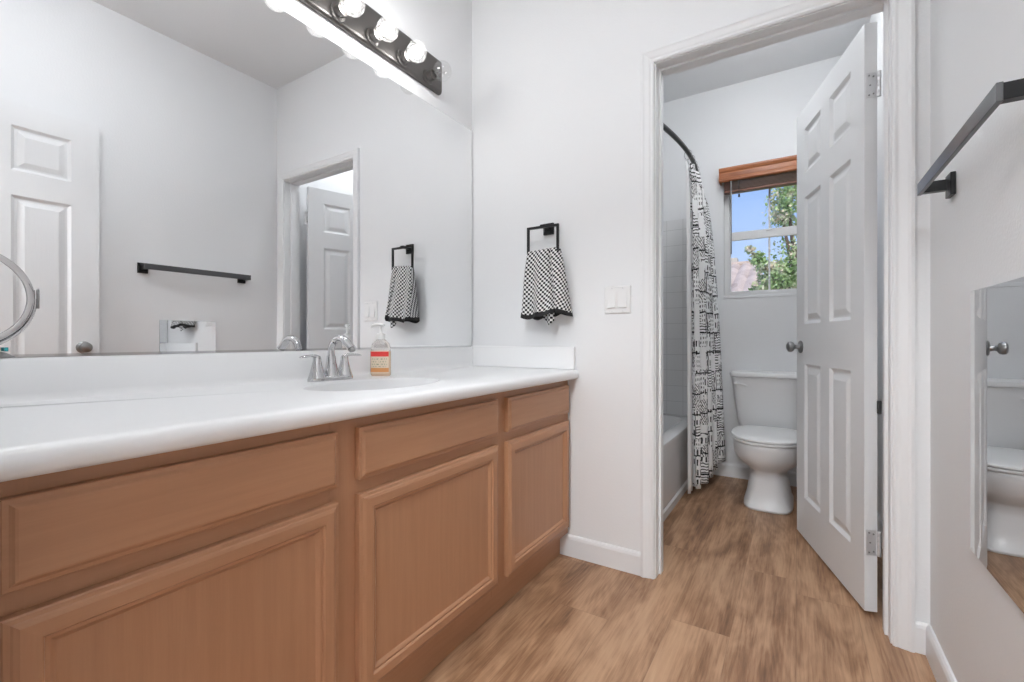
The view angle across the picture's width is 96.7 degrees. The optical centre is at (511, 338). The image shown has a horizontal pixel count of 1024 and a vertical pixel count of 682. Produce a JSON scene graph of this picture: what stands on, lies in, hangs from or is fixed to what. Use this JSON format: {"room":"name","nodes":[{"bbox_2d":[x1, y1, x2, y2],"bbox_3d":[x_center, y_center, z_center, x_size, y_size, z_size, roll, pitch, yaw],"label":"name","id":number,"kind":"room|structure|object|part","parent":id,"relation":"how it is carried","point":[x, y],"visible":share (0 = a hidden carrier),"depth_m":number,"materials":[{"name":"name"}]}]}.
{"room":"bathroom","nodes":[
{"label":"bathroom","id":0,"kind":"room"},
{"bbox_2d":[20,0,471,357],"bbox_3d":[-0.285,-0.406,2.291,0.120,2.732,3.660,0,0,32],"label":"wall","id":1,"kind":"structure","parent":0,"point":[443,28],"depth_m":2.05,"materials":[{"name":"white paint"}]},
{"bbox_2d":[0,0,472,357],"bbox_3d":[-0.667,-0.506,1.559,0.008,1.091,1.750,0,0,32],"label":"vanity mirror","id":2,"kind":"object","parent":1,"relation":"attached to","point":[177,176],"visible":1,"depth_m":1.29,"materials":[{"name":"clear mirror"}]},
{"bbox_2d":[0,347,473,405],"bbox_3d":[-0.662,0.087,1.544,0.033,0.096,1.742,0,0,32],"label":"backsplash","id":3,"kind":"structure","parent":1,"relation":"attached to","point":[25,380],"depth_m":1.18,"materials":[{"name":"white stone"}]},
{"bbox_2d":[299,0,443,95],"bbox_3d":[-0.532,-1.192,1.646,0.144,0.158,0.960,0,0,32],"label":"vanity light","id":4,"kind":"object","parent":1,"relation":"attached to","point":[355,18],"visible":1,"depth_m":1.76,"materials":[{"name":"brown metal"}]},
{"bbox_2d":[330,1,349,22],"bbox_3d":[-0.602,-1.153,1.598,0.038,0.063,0.063,0,0,32],"label":"socket","id":5,"kind":"object","parent":4,"relation":"attached to","point":[339,13],"depth_m":1.59,"materials":[{"name":"silver metal"}]},
{"bbox_2d":[366,27,382,46],"bbox_3d":[-0.519,-1.153,1.729,0.038,0.063,0.063,0,0,32],"label":"socket","id":6,"kind":"object","parent":4,"relation":"attached to","point":[374,38],"depth_m":1.72,"materials":[{"name":"silver metal"}]},
{"bbox_2d":[396,49,412,66],"bbox_3d":[-0.437,-1.153,1.861,0.038,0.063,0.063,0,0,32],"label":"socket","id":7,"kind":"object","parent":4,"relation":"attached to","point":[404,58],"depth_m":1.85,"materials":[{"name":"silver metal"}]},
{"bbox_2d":[423,68,437,84],"bbox_3d":[-0.355,-1.153,1.992,0.038,0.063,0.063,0,0,32],"label":"socket","id":8,"kind":"object","parent":4,"relation":"attached to","point":[430,76],"depth_m":1.98,"materials":[{"name":"brown metal"}]},
{"bbox_2d":[663,218,686,414],"bbox_3d":[0.629,-0.145,2.827,0.859,1.470,1.538,0,0,32],"label":"wall tile","id":9,"kind":"structure","parent":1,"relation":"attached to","point":[674,231],"depth_m":3.36,"materials":[{"name":"white tile"}]},
{"bbox_2d":[419,475,935,681],"bbox_3d":[-0.395,0.990,0.495,4.800,0.060,6.820,0,0,32],"label":"floor","id":10,"kind":"structure","parent":0,"point":[740,594],"depth_m":1.56,"materials":[{"name":"brown wood"}]},
{"bbox_2d":[0,380,568,681],"bbox_3d":[-0.427,0.569,1.409,0.536,0.783,1.755,0,0,32],"label":"vanity cabinet","id":11,"kind":"object","parent":10,"relation":"on","point":[368,548],"visible":0.91,"depth_m":0.90,"materials":[{"name":"brown wood"}]},
{"bbox_3d":[-0.514,0.263,0.784,0.021,0.120,0.497,0,0,32],"label":"drawer","id":12,"kind":"part","parent":11,"relation":"part of","materials":[{"name":"brown wood"}]},
{"bbox_3d":[-0.514,0.591,0.784,0.021,0.469,0.497,0,0,32],"label":"cabinet door","id":13,"kind":"part","parent":11,"relation":"part of","materials":[{"name":"brown wood"}]},
{"bbox_3d":[-0.527,0.196,0.802,0.018,0.038,0.456,0,0,32],"label":"rail","id":14,"kind":"part","parent":11,"relation":"part of","materials":[{"name":"brown wood"}]},
{"bbox_3d":[-0.527,0.340,0.802,0.018,0.050,0.456,0,0,32],"label":"rail","id":15,"kind":"part","parent":11,"relation":"part of","materials":[{"name":"brown wood"}]},
{"bbox_3d":[-0.519,0.591,0.787,0.010,0.369,0.397,0,0,32],"label":"door panel","id":16,"kind":"part","parent":11,"relation":"part of","materials":[{"name":"brown wood"}]},
{"bbox_2d":[0,346,578,481],"bbox_3d":[-0.422,0.104,1.406,0.586,0.141,1.763,0,0,32],"label":"countertop","id":17,"kind":"structure","parent":11,"relation":"on","point":[57,414],"depth_m":1.03,"materials":[{"name":"white stone"}]},
{"bbox_2d":[0,254,39,357],"bbox_3d":[-1.076,-0.075,0.888,0.026,0.228,0.214,0,0,32],"label":"makeup mirror","id":18,"kind":"object","parent":17,"relation":"on","point":[18,303],"visible":1,"depth_m":0.94,"materials":[{"name":"silver metal"}]},
{"bbox_3d":[-1.014,-0.086,0.973,0.007,0.042,0.004,0,0,32],"label":"pivot knob","id":19,"kind":"part","parent":18,"relation":"part of","materials":[{"name":"silver metal"}]},
{"bbox_2d":[299,335,361,381],"bbox_3d":[-0.591,0.060,1.497,0.174,0.149,0.165,0,0,-15],"label":"faucet","id":20,"kind":"object","parent":17,"relation":"on","point":[331,372],"visible":1,"depth_m":1.48,"materials":[{"name":"silver metal"}]},
{"bbox_3d":[-0.635,0.057,1.431,0.018,0.016,0.071,0,0,26],"label":"lever","id":21,"kind":"part","parent":20,"relation":"part of","materials":[{"name":"silver metal"}]},
{"bbox_3d":[-0.597,0.127,1.500,0.058,0.016,0.164,0,0,32],"label":"plate","id":22,"kind":"part","parent":20,"relation":"part of","materials":[{"name":"silver metal"}]},
{"bbox_3d":[-0.555,0.025,1.474,0.124,0.079,0.030,0,0,32],"label":"spout","id":23,"kind":"part","parent":20,"relation":"part of","materials":[{"name":"silver metal"}]},
{"bbox_3d":[-0.551,0.057,1.565,0.018,0.016,0.071,0,0,38],"label":"lever","id":24,"kind":"part","parent":20,"relation":"part of","materials":[{"name":"silver metal"}]},
{"bbox_2d":[305,379,437,390],"bbox_3d":[-0.399,0.211,1.347,0.294,0.148,0.427,0,0,32],"label":"sink","id":25,"kind":"object","parent":17,"relation":"in","point":[377,384],"visible":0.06,"depth_m":1.49,"materials":[{"name":"white ceramic"}]},
{"bbox_2d":[370,323,390,375],"bbox_3d":[-0.483,0.038,1.674,0.072,0.194,0.045,0,0,0],"label":"soap bottle","id":26,"kind":"object","parent":17,"relation":"on","point":[380,353],"visible":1,"depth_m":1.66,"materials":[{"name":"beige"}]},
{"bbox_3d":[-0.221,0.196,1.292,0.018,0.038,0.540,0,0,32],"label":"rail","id":27,"kind":"part","parent":11,"relation":"part of","materials":[{"name":"brown wood"}]},
{"bbox_3d":[-0.221,0.340,1.292,0.018,0.050,0.540,0,0,32],"label":"rail","id":28,"kind":"part","parent":11,"relation":"part of","materials":[{"name":"brown wood"}]},
{"bbox_3d":[-0.201,0.263,1.284,0.021,0.120,0.571,0,0,32],"label":"drawer","id":29,"kind":"part","parent":11,"relation":"part of","materials":[{"name":"brown wood"}]},
{"bbox_3d":[-0.201,0.591,1.284,0.021,0.469,0.571,0,0,32],"label":"cabinet door","id":30,"kind":"part","parent":11,"relation":"part of","materials":[{"name":"brown wood"}]},
{"bbox_3d":[-0.206,0.591,1.287,0.010,0.369,0.471,0,0,32],"label":"door panel","id":31,"kind":"part","parent":11,"relation":"part of","materials":[{"name":"brown wood"}]},
{"bbox_3d":[-0.221,0.835,1.292,0.018,0.050,0.540,0,0,32],"label":"rail","id":32,"kind":"part","parent":11,"relation":"part of","materials":[{"name":"brown wood"}]},
{"bbox_3d":[0.096,0.196,1.798,0.018,0.038,0.466,0,0,32],"label":"rail","id":33,"kind":"part","parent":11,"relation":"part of","materials":[{"name":"brown wood"}]},
{"bbox_3d":[0.096,0.340,1.798,0.018,0.050,0.466,0,0,32],"label":"rail","id":34,"kind":"part","parent":11,"relation":"part of","materials":[{"name":"brown wood"}]},
{"bbox_3d":[0.096,0.835,1.798,0.018,0.050,0.466,0,0,32],"label":"rail","id":35,"kind":"part","parent":11,"relation":"part of","materials":[{"name":"brown wood"}]},
{"bbox_3d":[0.114,0.263,1.788,0.021,0.120,0.498,0,0,32],"label":"drawer","id":36,"kind":"part","parent":11,"relation":"part of","materials":[{"name":"brown wood"}]},
{"bbox_3d":[0.115,0.591,1.788,0.021,0.469,0.498,0,0,32],"label":"cabinet door","id":37,"kind":"part","parent":11,"relation":"part of","materials":[{"name":"brown wood"}]},
{"bbox_3d":[0.110,0.591,1.791,0.010,0.369,0.398,0,0,32],"label":"door panel","id":38,"kind":"part","parent":11,"relation":"part of","materials":[{"name":"brown wood"}]},
{"bbox_2d":[663,413,687,521],"bbox_3d":[0.612,0.757,2.837,0.794,0.405,1.514,0,0,32],"label":"bathtub","id":39,"kind":"object","parent":10,"relation":"on","point":[675,426],"visible":0.06,"depth_m":2.69,"materials":[{"name":"white ceramic"}]},
{"bbox_2d":[730,370,796,514],"bbox_3d":[1.546,0.587,2.737,0.476,0.746,0.703,0,0,32],"label":"toilet","id":40,"kind":"object","parent":10,"relation":"on","point":[765,439],"visible":0.83,"depth_m":2.64,"materials":[{"name":"white ceramic"}]},
{"bbox_3d":[1.482,0.291,2.952,0.080,0.031,0.023,0,0,32],"label":"flush lever","id":41,"kind":"part","parent":40,"relation":"part of","materials":[{"name":"white plastic"}]},
{"bbox_3d":[1.677,0.231,2.946,0.476,0.034,0.210,0,0,32],"label":"tank lid","id":42,"kind":"part","parent":40,"relation":"part of","materials":[{"name":"white ceramic"}]},
{"bbox_3d":[1.480,0.573,2.633,0.382,0.014,0.456,0,0,32],"label":"seat","id":43,"kind":"part","parent":40,"relation":"part of","materials":[{"name":"white plastic"}]},
{"bbox_3d":[1.482,0.552,2.636,0.384,0.022,0.463,0,0,32],"label":"lid","id":44,"kind":"part","parent":40,"relation":"part of","materials":[{"name":"white plastic"}]},
{"bbox_3d":[1.679,0.415,2.950,0.452,0.334,0.193,0,0,32],"label":"tank","id":45,"kind":"part","parent":40,"relation":"part of","materials":[{"name":"white ceramic"}]},
{"bbox_3d":[1.513,0.771,2.685,0.378,0.377,0.562,0,0,32],"label":"bowl","id":46,"kind":"part","parent":40,"relation":"part of","materials":[{"name":"white ceramic"}]},
{"bbox_2d":[472,0,930,654],"bbox_3d":[0.561,-0.406,1.889,1.742,2.732,0.123,0,0,32],"label":"wall","id":47,"kind":"structure","parent":0,"point":[556,84],"depth_m":1.97,"materials":[{"name":"white paint"}]},
{"bbox_2d":[527,223,558,252],"bbox_3d":[0.151,-0.454,2.047,0.159,0.145,0.067,0,0,32],"label":"towel ring","id":48,"kind":"object","parent":47,"relation":"attached to","point":[548,229],"visible":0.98,"depth_m":2.05,"materials":[{"name":"black metal"}]},
{"bbox_2d":[521,247,572,324],"bbox_3d":[0.147,-0.232,2.002,0.223,0.343,0.123,0,0,32],"label":"hand towel","id":49,"kind":"object","parent":48,"relation":"hanging from","point":[546,296],"visible":1,"depth_m":1.98,"materials":[{"name":"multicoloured fabric"}]},
{"bbox_3d":[0.167,-0.500,2.071,0.052,0.052,0.010,0,0,32],"label":"wall plate","id":50,"kind":"part","parent":48,"relation":"part of","materials":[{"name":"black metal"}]},
{"bbox_2d":[605,285,630,313],"bbox_3d":[0.439,-0.164,1.899,0.114,0.116,0.013,0,0,32],"label":"light switch","id":51,"kind":"object","parent":47,"relation":"attached to","point":[617,298],"visible":1,"depth_m":1.90,"materials":[{"name":"white plastic"}]},
{"bbox_3d":[0.459,-0.164,1.887,0.037,0.071,0.001,0,0,32],"label":"rocker frame","id":52,"kind":"part","parent":51,"relation":"part of","materials":[{"name":"white plastic"}]},
{"bbox_2d":[665,13,876,76],"bbox_3d":[0.948,-0.099,1.730,0.841,2.118,0.019,0,0,32],"label":"trim","id":53,"kind":"structure","parent":47,"relation":"attached to","point":[876,13],"depth_m":1.69,"materials":[{"name":"white paint"}]},
{"bbox_2d":[655,0,891,643],"bbox_3d":[0.914,-0.080,1.675,0.765,2.080,0.110,0,0,32],"label":"trim","id":54,"kind":"structure","parent":47,"relation":"attached to","point":[852,10],"depth_m":1.55,"materials":[{"name":"white paint"}]},
{"bbox_2d":[641,0,914,652],"bbox_3d":[0.880,-0.099,1.621,0.841,2.118,0.019,0,0,32],"label":"trim","id":55,"kind":"structure","parent":47,"relation":"attached to","point":[903,11],"depth_m":1.42,"materials":[{"name":"white paint"}]},
{"bbox_2d":[786,22,881,611],"bbox_3d":[1.343,-0.076,1.918,0.162,2.048,0.724,0,0,16],"label":"door","id":56,"kind":"structure","parent":47,"relation":"in","point":[838,407],"depth_m":1.78,"materials":[{"name":"white paint"}]},
{"bbox_3d":[1.375,0.038,2.219,0.062,0.062,0.062,0,0,16],"label":"knob","id":57,"kind":"part","parent":56,"relation":"part of","materials":[{"name":"silver metal"}]},
{"bbox_2d":[663,55,841,471],"bbox_3d":[1.443,-0.406,3.297,1.742,2.732,0.120,0,0,32],"label":"wall","id":58,"kind":"structure","parent":0,"point":[753,120],"depth_m":3.15,"materials":[{"name":"white paint"}]},
{"bbox_2d":[663,123,697,170],"bbox_3d":[0.957,-1.040,2.622,0.158,0.066,1.539,0,0,32],"label":"curtain rod","id":59,"kind":"object","parent":58,"relation":"attached to","point":[666,128],"visible":0.28,"depth_m":2.40,"materials":[{"name":"grey metal"}]},
{"bbox_2d":[684,149,725,493],"bbox_3d":[1.176,-0.066,2.838,0.212,1.982,0.747,0,0,32],"label":"shower curtain","id":60,"kind":"object","parent":59,"relation":"hanging from","point":[705,411],"visible":0.99,"depth_m":2.79,"materials":[{"name":"fabric"}]},
{"bbox_2d":[713,462,796,486],"bbox_3d":[1.753,0.914,3.024,0.927,0.092,0.013,0,0,32],"label":"baseboard","id":61,"kind":"structure","parent":58,"relation":"attached to","point":[724,469],"depth_m":3.14,"materials":[{"name":"white paint"}]},
{"bbox_2d":[723,293,796,298],"bbox_3d":[1.731,-0.292,3.063,0.565,0.020,0.038,0,0,32],"label":"window sill","id":62,"kind":"structure","parent":58,"relation":"attached to","point":[778,294],"depth_m":3.07,"materials":[{"name":"white paint"}]},
{"bbox_2d":[725,189,796,295],"bbox_3d":[1.758,-0.726,3.106,0.553,0.848,0.069,0,0,32],"label":"window","id":63,"kind":"structure","parent":58,"relation":"in","point":[789,230],"depth_m":3.15,"materials":[{"name":"white plastic"}]},
{"bbox_2d":[719,155,796,253],"bbox_3d":[1.715,-0.877,3.007,0.630,0.594,0.082,0,0,32],"label":"window blind","id":64,"kind":"object","parent":63,"relation":"attached to","point":[778,172],"visible":0.66,"depth_m":3.03,"materials":[{"name":"brown wood"}]},
{"bbox_3d":[1.722,-1.013,3.017,0.570,0.016,0.052,0,0,32],"label":"rail","id":65,"kind":"part","parent":64,"relation":"part of","materials":[{"name":"brown wood"}]},
{"bbox_3d":[1.765,-0.930,3.119,0.497,0.384,0.026,0,0,32],"label":"sash","id":66,"kind":"part","parent":63,"relation":"part of","materials":[{"name":"white plastic"}]},
{"bbox_3d":[1.750,-0.530,3.095,0.497,0.413,0.026,0,0,32],"label":"sash","id":67,"kind":"part","parent":63,"relation":"part of","materials":[{"name":"white plastic"}]},
{"bbox_2d":[663,15,870,102],"bbox_3d":[0.504,-1.822,1.797,1.982,0.100,3.660,0,0,32],"label":"ceiling","id":68,"kind":"structure","parent":0,"point":[831,42],"depth_m":2.91,"materials":[{"name":"white paint"}]},
{"bbox_2d":[870,0,1023,681],"bbox_3d":[1.293,-0.406,1.302,0.120,2.732,3.660,0,0,32],"label":"wall","id":69,"kind":"structure","parent":0,"point":[977,233],"depth_m":1.12,"materials":[{"name":"white paint"}]},
{"bbox_2d":[877,511,956,681],"bbox_3d":[1.247,0.914,1.355,0.013,0.092,3.380,0,0,32],"label":"baseboard","id":70,"kind":"structure","parent":69,"relation":"attached to","point":[941,669],"depth_m":1.29,"materials":[{"name":"white paint"}]},
{"bbox_2d":[917,78,1023,198],"bbox_3d":[0.974,-0.399,0.970,0.066,0.058,0.592,0,0,32],"label":"towel bar","id":71,"kind":"object","parent":69,"relation":"attached to","point":[1002,92],"visible":1,"depth_m":0.89,"materials":[{"name":"grey metal"}]},
{"bbox_3d":[1.125,-0.405,1.213,0.048,0.028,0.020,0,0,32],"label":"arm","id":72,"kind":"part","parent":71,"relation":"part of","materials":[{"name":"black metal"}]},
{"bbox_3d":[1.138,-0.399,1.181,0.010,0.058,0.048,0,0,32],"label":"wall plate","id":73,"kind":"part","parent":71,"relation":"part of","materials":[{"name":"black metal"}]},
{"bbox_3d":[0.827,-0.405,0.738,0.048,0.028,0.020,0,0,32],"label":"arm","id":74,"kind":"part","parent":71,"relation":"part of","materials":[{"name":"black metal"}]},
{"bbox_2d":[970,277,1023,612],"bbox_3d":[0.978,0.187,0.919,0.004,0.594,0.300,0,0,32],"label":"wall mirror","id":75,"kind":"object","parent":69,"relation":"attached to","point":[996,311],"visible":1,"depth_m":0.91,"materials":[{"name":"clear mirror"}]},
{"label":"outside","id":76,"kind":"structure","parent":0,"visible":0},
{"bbox_3d":[15.722,4.010,27.734,80.000,0.100,56.300,0,0,32],"label":"ground","id":77,"kind":"structure","parent":76,"visible":0},
{"bbox_2d":[731,258,762,291],"bbox_3d":[2.524,0.900,13.711,9.317,6.120,6.280,0,0,32],"label":"house","id":78,"kind":"structure","parent":77,"relation":"on","point":[743,273],"depth_m":10.45,"materials":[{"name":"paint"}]},
{"bbox_2d":[744,185,796,290],"bbox_3d":[4.262,0.771,6.478,2.059,6.383,1.583,0,0,21],"label":"tree","id":79,"kind":"object","parent":77,"relation":"on","point":[780,270],"visible":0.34,"depth_m":6.24,"materials":[{"name":"green plant"}]}
]}

